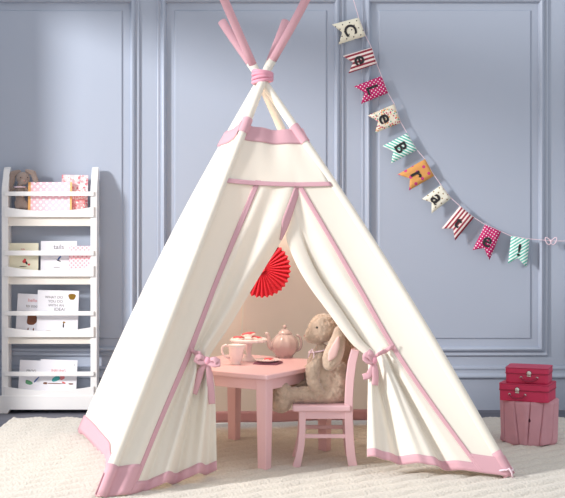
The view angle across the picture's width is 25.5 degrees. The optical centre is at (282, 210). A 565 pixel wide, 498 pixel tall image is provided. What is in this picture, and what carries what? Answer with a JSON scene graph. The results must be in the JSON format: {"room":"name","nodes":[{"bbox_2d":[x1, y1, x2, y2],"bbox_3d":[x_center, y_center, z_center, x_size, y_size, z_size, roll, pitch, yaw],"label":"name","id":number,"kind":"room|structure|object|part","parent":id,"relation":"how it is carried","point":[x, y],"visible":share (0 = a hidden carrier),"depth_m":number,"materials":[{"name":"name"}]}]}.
{"room":"children's room","nodes":[
{"label":"children's room","id":0,"kind":"room"},
{"bbox_2d":[0,0,564,365],"bbox_3d":[0.000,-0.275,7.625,6.400,2.950,0.150,0,0,0],"label":"wall","id":1,"kind":"structure","parent":0,"point":[147,8],"depth_m":7.55,"materials":[{"name":"paint"}]},
{"bbox_2d":[0,10,121,338],"bbox_3d":[-1.424,-0.221,7.546,0.915,1.981,0.008,0,0,0],"label":"wall panel","id":2,"kind":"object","parent":1,"relation":"attached to","point":[61,70],"depth_m":7.54,"materials":[{"name":"paint"}]},
{"bbox_2d":[0,0,138,355],"bbox_3d":[-1.424,-0.219,7.534,1.120,2.184,0.032,0,0,0],"label":"trim","id":3,"kind":"structure","parent":1,"relation":"attached to","point":[134,4],"depth_m":7.53,"materials":[{"name":"paint"}]},
{"bbox_2d":[174,10,326,226],"bbox_3d":[-0.193,-0.221,7.546,0.918,1.981,0.008,0,0,0],"label":"wall panel","id":4,"kind":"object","parent":1,"relation":"attached to","point":[212,81],"depth_m":7.54,"materials":[{"name":"paint"}]},
{"bbox_2d":[157,0,343,259],"bbox_3d":[-0.193,-0.219,7.534,1.123,2.184,0.032,0,0,0],"label":"trim","id":5,"kind":"structure","parent":1,"relation":"attached to","point":[161,4],"depth_m":7.53,"materials":[{"name":"paint"}]},
{"bbox_2d":[0,366,564,409],"bbox_3d":[0.000,1.067,7.534,6.400,0.266,0.032,0,0,0],"label":"baseboard","id":6,"kind":"structure","parent":1,"relation":"attached to","point":[481,383],"depth_m":7.54,"materials":[{"name":"paint"}]},
{"bbox_2d":[378,10,530,338],"bbox_3d":[1.039,-0.221,7.546,0.918,1.981,0.008,0,0,0],"label":"wall panel","id":7,"kind":"object","parent":1,"relation":"attached to","point":[458,82],"depth_m":7.54,"materials":[{"name":"paint"}]},
{"bbox_2d":[361,0,547,355],"bbox_3d":[1.039,-0.219,7.534,1.123,2.184,0.032,0,0,0],"label":"trim","id":8,"kind":"structure","parent":1,"relation":"attached to","point":[541,349],"depth_m":7.53,"materials":[{"name":"paint"}]},
{"bbox_2d":[353,0,556,244],"bbox_3d":[1.118,-0.597,7.498,1.455,1.603,0.016,0,0,0],"label":"bunting string","id":9,"kind":"object","parent":1,"relation":"attached to","point":[545,240],"visible":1,"depth_m":7.50,"materials":[{"name":"pink fabric"}]},
{"bbox_2d":[332,18,365,44],"bbox_3d":[0.398,-1.079,7.491,0.203,0.162,0.009,0,0,-3],"label":"pennant flag","id":10,"kind":"object","parent":9,"relation":"hanging from","point":[352,29],"visible":1,"depth_m":7.49,"materials":[{"name":"beige fabric"}]},
{"bbox_2d":[343,47,375,72],"bbox_3d":[0.462,-0.902,7.491,0.204,0.157,0.009,0,0,-3],"label":"pennant flag","id":11,"kind":"object","parent":9,"relation":"hanging from","point":[364,58],"visible":1,"depth_m":7.49,"materials":[{"name":"red fabric"}]},
{"bbox_2d":[354,76,387,103],"bbox_3d":[0.531,-0.726,7.491,0.205,0.169,0.009,0,0,-3],"label":"pennant flag","id":12,"kind":"object","parent":9,"relation":"hanging from","point":[374,88],"visible":1,"depth_m":7.49,"materials":[{"name":"pink fabric"}]},
{"bbox_2d":[368,104,399,132],"bbox_3d":[0.610,-0.555,7.491,0.198,0.174,0.009,0,0,-3],"label":"pennant flag","id":13,"kind":"object","parent":9,"relation":"hanging from","point":[387,117],"visible":1,"depth_m":7.49,"materials":[{"name":"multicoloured fabric"}]},
{"bbox_2d":[383,133,416,162],"bbox_3d":[0.703,-0.376,7.491,0.208,0.183,0.010,0,0,-3],"label":"pennant flag","id":14,"kind":"object","parent":9,"relation":"hanging from","point":[402,146],"visible":1,"depth_m":7.49,"materials":[{"name":"teal fabric"}]},
{"bbox_2d":[397,159,433,189],"bbox_3d":[0.799,-0.217,7.491,0.220,0.189,0.010,0,0,-3],"label":"pennant flag","id":15,"kind":"object","parent":9,"relation":"hanging from","point":[420,172],"visible":1,"depth_m":7.49,"materials":[{"name":"orange fabric"}]},
{"bbox_2d":[422,185,450,213],"bbox_3d":[0.923,-0.070,7.491,0.177,0.171,0.011,0,0,-4],"label":"pennant flag","id":16,"kind":"object","parent":9,"relation":"hanging from","point":[439,196],"visible":1,"depth_m":7.49,"materials":[{"name":"beige fabric"}]},
{"bbox_2d":[442,206,473,239],"bbox_3d":[1.051,0.074,7.492,0.196,0.207,0.012,0,0,-4],"label":"pennant flag","id":17,"kind":"object","parent":9,"relation":"hanging from","point":[461,218],"visible":1,"depth_m":7.49,"materials":[{"name":"red fabric"}]},
{"bbox_2d":[473,225,500,259],"bbox_3d":[1.225,0.187,7.492,0.172,0.213,0.013,0,0,0],"label":"pennant flag","id":18,"kind":"object","parent":9,"relation":"hanging from","point":[488,238],"visible":1,"depth_m":7.49,"materials":[{"name":"pink fabric"}]},
{"bbox_2d":[508,236,529,267],"bbox_3d":[1.416,0.244,7.492,0.130,0.189,0.013,0,0,0],"label":"pennant flag","id":19,"kind":"object","parent":9,"relation":"hanging from","point":[519,247],"visible":1,"depth_m":7.49,"materials":[{"name":"teal fabric"}]},
{"bbox_2d":[0,410,564,426],"bbox_3d":[0.000,1.250,3.575,6.400,0.100,8.350,0,0,0],"label":"floor","id":20,"kind":"structure","parent":0,"point":[4,418],"depth_m":7.37,"materials":[{"name":"beige wood"}]},
{"bbox_2d":[0,167,98,413],"bbox_3d":[-1.385,0.468,7.459,0.591,1.463,0.110,0,0,0],"label":"bookshelf","id":21,"kind":"object","parent":20,"relation":"on","point":[11,398],"visible":0.91,"depth_m":7.41,"materials":[{"name":"white paint"}]},
{"bbox_3d":[-1.648,0.468,7.467,0.040,1.463,0.094,0,0,0],"label":"panel","id":22,"kind":"part","parent":21,"relation":"part of","materials":[{"name":"white paint"}]},
{"bbox_2d":[9,169,37,209],"bbox_3d":[-1.557,-0.129,7.461,0.188,0.243,0.076,0,0,18],"label":"plush bunny","id":23,"kind":"object","parent":21,"relation":"on","point":[22,178],"visible":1,"depth_m":7.45,"materials":[{"name":"brown"}]},
{"bbox_2d":[9,243,38,269],"bbox_3d":[-1.548,0.283,7.461,0.182,0.184,0.024,0,0,0],"label":"picture book","id":24,"kind":"object","parent":21,"relation":"on","point":[22,262],"visible":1,"depth_m":7.46,"materials":[{"name":"beige paper"}]},
{"bbox_2d":[16,293,37,330],"bbox_3d":[-1.517,0.615,7.484,0.158,0.245,0.024,0,0,0],"label":"picture book","id":25,"kind":"object","parent":21,"relation":"on","point":[25,302],"visible":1,"depth_m":7.48,"materials":[{"name":"white paper"}]},
{"bbox_2d":[27,316,36,324],"bbox_3d":[-1.498,0.644,7.476,0.062,0.075,0.004,0,0,0],"label":"picture","id":26,"kind":"object","parent":25,"relation":"attached to","point":[31,320],"depth_m":7.48,"materials":[{"name":"brown paper"}]},
{"bbox_2d":[18,360,39,389],"bbox_3d":[-1.503,0.988,7.474,0.151,0.194,0.029,0,0,0],"label":"picture book","id":27,"kind":"object","parent":21,"relation":"on","point":[25,382],"visible":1,"depth_m":7.47,"materials":[{"name":"white paper"}]},
{"bbox_3d":[-1.385,0.966,7.415,0.531,0.027,0.010,0,0,0],"label":"rail","id":28,"kind":"part","parent":21,"relation":"part of","materials":[{"name":"white paint"}]},
{"bbox_3d":[-1.385,0.607,7.415,0.531,0.027,0.010,0,0,0],"label":"rail","id":29,"kind":"part","parent":21,"relation":"part of","materials":[{"name":"white paint"}]},
{"bbox_3d":[-1.385,0.249,7.415,0.531,0.030,0.010,0,0,0],"label":"rail","id":30,"kind":"part","parent":21,"relation":"part of","materials":[{"name":"white paint"}]},
{"bbox_3d":[-1.385,-0.102,7.415,0.531,0.027,0.010,0,0,0],"label":"rail","id":31,"kind":"part","parent":21,"relation":"part of","materials":[{"name":"white paint"}]},
{"bbox_2d":[28,182,71,210],"bbox_3d":[-1.385,-0.075,7.452,0.261,0.195,0.027,0,0,0],"label":"picture book","id":32,"kind":"object","parent":21,"relation":"on","point":[36,203],"visible":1,"depth_m":7.45,"materials":[{"name":"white paper"}]},
{"bbox_3d":[-1.384,0.769,7.440,0.488,0.042,0.016,0,0,0],"label":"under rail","id":33,"kind":"part","parent":21,"relation":"part of","materials":[{"name":"white wood"}]},
{"bbox_3d":[-1.384,0.413,7.440,0.488,0.048,0.016,0,0,0],"label":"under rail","id":34,"kind":"part","parent":21,"relation":"part of","materials":[{"name":"white wood"}]},
{"bbox_3d":[-1.384,0.062,7.440,0.488,0.053,0.016,0,0,0],"label":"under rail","id":35,"kind":"part","parent":21,"relation":"part of","materials":[{"name":"white wood"}]},
{"bbox_2d":[37,290,78,330],"bbox_3d":[-1.341,0.604,7.464,0.250,0.265,0.028,0,0,0],"label":"picture book","id":36,"kind":"object","parent":21,"relation":"on","point":[48,300],"visible":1,"depth_m":7.46,"materials":[{"name":"white paper"}]},
{"bbox_2d":[68,294,75,299],"bbox_3d":[-1.256,0.512,7.463,0.045,0.036,0.003,0,0,0],"label":"picture","id":37,"kind":"object","parent":36,"relation":"attached to","point":[70,296],"depth_m":7.46,"materials":[{"name":"paper"}]},
{"bbox_2d":[39,359,77,390],"bbox_3d":[-1.338,0.985,7.463,0.226,0.200,0.029,0,0,0],"label":"picture book","id":38,"kind":"object","parent":21,"relation":"on","point":[47,383],"visible":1,"depth_m":7.46,"materials":[{"name":"white paper"}]},
{"bbox_2d":[52,376,59,381],"bbox_3d":[-1.350,0.999,7.456,0.051,0.037,0.004,0,0,0],"label":"picture","id":39,"kind":"object","parent":38,"relation":"attached to","point":[54,378],"depth_m":7.46,"materials":[{"name":"teal paper"}]},
{"bbox_2d":[41,241,76,270],"bbox_3d":[-1.336,0.277,7.467,0.215,0.196,0.024,0,0,0],"label":"picture book","id":40,"kind":"object","parent":21,"relation":"on","point":[48,263],"visible":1,"depth_m":7.46,"materials":[{"name":"white paper"}]},
{"bbox_2d":[62,175,87,207],"bbox_3d":[-1.244,-0.097,7.484,0.160,0.240,0.019,0,0,0],"label":"picture book","id":41,"kind":"object","parent":21,"relation":"on","point":[79,182],"visible":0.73,"depth_m":7.48,"materials":[{"name":"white paper"}]},
{"bbox_2d":[72,196,84,209],"bbox_3d":[-1.237,-0.050,7.467,0.110,0.144,0.016,0,0,0],"label":"picture book","id":42,"kind":"object","parent":21,"relation":"on","point":[78,202],"visible":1,"depth_m":7.46,"materials":[{"name":"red paper"}]},
{"bbox_2d":[69,246,90,269],"bbox_3d":[-1.205,0.292,7.448,0.131,0.166,0.020,0,0,0],"label":"picture book","id":43,"kind":"object","parent":21,"relation":"on","point":[75,262],"visible":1,"depth_m":7.44,"materials":[{"name":"white paper"}]},
{"bbox_3d":[-1.120,0.468,7.467,0.039,1.463,0.094,0,0,0],"label":"panel","id":44,"kind":"part","parent":21,"relation":"part of","materials":[{"name":"white paint"}]},
{"bbox_2d":[0,417,564,497],"bbox_3d":[0.244,1.190,4.298,3.618,0.021,5.797,0,0,0],"label":"woven rug","id":45,"kind":"object","parent":20,"relation":"on","point":[41,457],"visible":0.49,"depth_m":5.69,"materials":[{"name":"beige carpet"}]},
{"bbox_2d":[210,354,330,469],"bbox_3d":[-0.160,0.967,6.129,0.640,0.438,0.645,0,0,33],"label":"table","id":46,"kind":"object","parent":45,"relation":"on","point":[263,379],"visible":0.42,"depth_m":5.86,"materials":[{"name":"pink paint"}]},
{"bbox_2d":[221,344,245,364],"bbox_3d":[-0.235,0.698,6.093,0.112,0.100,0.083,0,0,-35],"label":"mug","id":47,"kind":"object","parent":46,"relation":"on","point":[236,351],"visible":1,"depth_m":6.08,"materials":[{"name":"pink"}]},
{"bbox_3d":[-0.280,0.685,6.095,0.046,0.075,0.014,0,0,-8],"label":"handle","id":48,"kind":"part","parent":47,"relation":"part of","materials":[{"name":"white"}]},
{"bbox_3d":[-0.251,0.978,6.491,0.056,0.416,0.056,0,0,33],"label":"leg","id":49,"kind":"part","parent":46,"relation":"part of","materials":[{"name":"pink paint"}]},
{"bbox_2d":[230,336,266,361],"bbox_3d":[-0.170,0.691,6.233,0.188,0.114,0.185,0,0,0],"label":"cake stand","id":50,"kind":"object","parent":46,"relation":"on","point":[248,341],"visible":0.89,"depth_m":6.21,"materials":[{"name":"white ceramic"}]},
{"bbox_2d":[232,336,244,339],"bbox_3d":[-0.219,0.632,6.228,0.062,0.015,0.062,0,0,0],"label":"biscuit","id":51,"kind":"object","parent":50,"relation":"on","point":[235,337],"visible":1,"depth_m":6.21,"materials":[{"name":"red food"}]},
{"bbox_2d":[241,332,254,336],"bbox_3d":[-0.170,0.615,6.228,0.072,0.022,0.072,0,0,0],"label":"biscuit","id":52,"kind":"object","parent":50,"relation":"on","point":[247,334],"visible":1,"depth_m":6.20,"materials":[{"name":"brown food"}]},
{"bbox_3d":[-0.170,0.643,6.233,0.188,0.018,0.185,0,0,0],"label":"plate","id":53,"kind":"part","parent":50,"relation":"part of","materials":[{"name":"white"}]},
{"bbox_2d":[251,336,261,339],"bbox_3d":[-0.129,0.631,6.223,0.056,0.016,0.056,0,0,0],"label":"biscuit","id":54,"kind":"object","parent":50,"relation":"on","point":[252,337],"visible":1,"depth_m":6.20,"materials":[{"name":"brown food"}]},
{"bbox_3d":[-0.083,0.978,5.746,0.056,0.416,0.056,0,0,33],"label":"leg","id":55,"kind":"part","parent":46,"relation":"part of","materials":[{"name":"pink paint"}]},
{"bbox_2d":[253,361,282,364],"bbox_3d":[-0.071,0.744,6.127,0.124,0.009,0.104,0,0,17],"label":"folded napkin","id":56,"kind":"object","parent":46,"relation":"on","point":[257,362],"visible":0.85,"depth_m":6.10,"materials":[{"name":"pink"}]},
{"bbox_2d":[255,358,280,362],"bbox_3d":[-0.071,0.733,6.127,0.132,0.012,0.132,0,0,0],"label":"plate","id":57,"kind":"object","parent":56,"relation":"on","point":[257,359],"visible":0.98,"depth_m":6.12,"materials":[{"name":"white"}]},
{"bbox_2d":[263,358,273,360],"bbox_3d":[-0.067,0.727,6.127,0.054,0.013,0.054,0,0,0],"label":"biscuit","id":58,"kind":"object","parent":57,"relation":"on","point":[264,359],"visible":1,"depth_m":6.11,"materials":[{"name":"brown food"}]},
{"bbox_2d":[264,325,302,357],"bbox_3d":[0.007,0.665,6.393,0.152,0.166,0.144,0,0,42],"label":"teapot","id":59,"kind":"object","parent":46,"relation":"on","point":[284,344],"visible":0.99,"depth_m":6.35,"materials":[{"name":"pink ceramic"}]},
{"bbox_3d":[-0.064,0.665,6.391,0.059,0.102,0.036,0,0,0],"label":"spout","id":60,"kind":"part","parent":59,"relation":"part of","materials":[{"name":"pink ceramic"}]},
{"bbox_3d":[0.012,0.617,6.391,0.074,0.030,0.074,0,0,0],"label":"lid","id":61,"kind":"part","parent":59,"relation":"part of","materials":[{"name":"pink ceramic"}]},
{"bbox_3d":[0.086,0.674,6.391,0.034,0.093,0.013,0,0,0],"label":"handle","id":62,"kind":"part","parent":59,"relation":"part of","materials":[{"name":"pink ceramic"}]},
{"bbox_3d":[0.209,0.978,6.189,0.056,0.416,0.056,0,0,33],"label":"leg","id":63,"kind":"part","parent":46,"relation":"part of","materials":[{"name":"pink paint"}]},
{"bbox_2d":[78,0,514,497],"bbox_3d":[-0.025,-0.012,6.094,1.854,2.424,1.580,0,0,-12],"label":"tent","id":64,"kind":"object","parent":45,"relation":"on","point":[154,411],"visible":0.99,"depth_m":5.81,"materials":[{"name":"beige fabric"}]},
{"bbox_3d":[-0.525,0.296,5.989,0.814,1.807,1.527,0,0,-12],"label":"panel","id":65,"kind":"part","parent":64,"relation":"part of","materials":[{"name":"white fabric"}]},
{"bbox_2d":[250,247,290,297],"bbox_3d":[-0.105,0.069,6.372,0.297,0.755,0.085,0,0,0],"label":"rosette","id":66,"kind":"object","parent":64,"relation":"hanging from","point":[274,276],"visible":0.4,"depth_m":6.40,"materials":[{"name":"red paper"}]},
{"bbox_3d":[-0.039,-0.263,5.984,0.517,0.302,0.157,0,0,-12],"label":"panel","id":67,"kind":"part","parent":64,"relation":"part of","materials":[{"name":"beige fabric"}]},
{"bbox_3d":[-0.140,0.393,6.572,1.779,1.541,0.533,0,0,-10],"label":"panel","id":68,"kind":"part","parent":64,"relation":"part of","materials":[{"name":"beige fabric"}]},
{"bbox_3d":[0.991,1.158,5.570,0.077,0.047,0.085,0,0,12],"label":"foot cord","id":69,"kind":"part","parent":64,"relation":"part of","materials":[{"name":"pink fabric"}]},
{"bbox_2d":[292,347,358,467],"bbox_3d":[0.200,0.921,5.935,0.314,0.556,0.294,0,0,0],"label":"chair","id":70,"kind":"object","parent":45,"relation":"on","point":[344,411],"visible":0.86,"depth_m":5.80,"materials":[{"name":"pink paint"}]},
{"bbox_3d":[0.076,1.064,6.057,0.066,0.271,0.026,0,0,0],"label":"leg","id":71,"kind":"part","parent":70,"relation":"part of","materials":[{"name":"pink paint"}]},
{"bbox_3d":[0.076,1.064,5.813,0.066,0.271,0.026,0,0,0],"label":"leg","id":72,"kind":"part","parent":70,"relation":"part of","materials":[{"name":"pink paint"}]},
{"bbox_2d":[272,313,354,412],"bbox_3d":[0.145,0.717,5.914,0.409,0.462,0.238,0,0,0],"label":"rabbit","id":73,"kind":"object","parent":70,"relation":"on","point":[326,367],"visible":0.84,"depth_m":5.84},
{"bbox_3d":[0.182,0.916,5.935,0.271,0.029,0.294,0,0,0],"label":"seat","id":74,"kind":"part","parent":70,"relation":"part of","materials":[{"name":"pink paint"}]},
{"bbox_3d":[0.197,0.947,5.812,0.195,0.037,0.016,0,0,0],"label":"seat rail","id":75,"kind":"part","parent":70,"relation":"part of","materials":[{"name":"pink paint"}]},
{"bbox_3d":[0.323,0.919,6.057,0.068,0.552,0.026,0,0,0],"label":"leg","id":76,"kind":"part","parent":70,"relation":"part of","materials":[{"name":"pink paint"}]},
{"bbox_3d":[0.323,0.919,5.813,0.068,0.552,0.026,0,0,0],"label":"leg","id":77,"kind":"part","parent":70,"relation":"part of","materials":[{"name":"pink paint"}]},
{"bbox_2d":[500,398,558,445],"bbox_3d":[1.274,1.077,6.439,0.301,0.226,0.299,0,0,0],"label":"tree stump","id":78,"kind":"object","parent":45,"relation":"on","point":[522,423],"visible":0.91,"depth_m":6.32,"materials":[{"name":"pink paint"}]},
{"bbox_2d":[499,379,555,402],"bbox_3d":[1.255,0.919,6.403,0.257,0.088,0.222,0,0,24],"label":"suitcase","id":79,"kind":"object","parent":78,"relation":"on","point":[525,392],"visible":0.97,"depth_m":6.32,"materials":[{"name":"red"}]},
{"bbox_3d":[1.258,0.892,6.410,0.254,0.033,0.204,0,0,24],"label":"lid","id":80,"kind":"part","parent":79,"relation":"part of","materials":[{"name":"red"}]},
{"bbox_2d":[505,363,552,383],"bbox_3d":[1.266,0.836,6.418,0.222,0.078,0.202,0,0,19],"label":"suitcase","id":81,"kind":"object","parent":79,"relation":"on","point":[515,372],"visible":1,"depth_m":6.35,"materials":[{"name":"red"}]},
{"bbox_3d":[1.247,0.854,6.326,0.089,0.026,0.017,0,0,19],"label":"handle","id":82,"kind":"part","parent":81,"relation":"part of","materials":[{"name":"red"}]},
{"bbox_3d":[1.268,0.811,6.425,0.219,0.030,0.184,0,0,19],"label":"lid","id":83,"kind":"part","parent":81,"relation":"part of","materials":[{"name":"red"}]}
]}

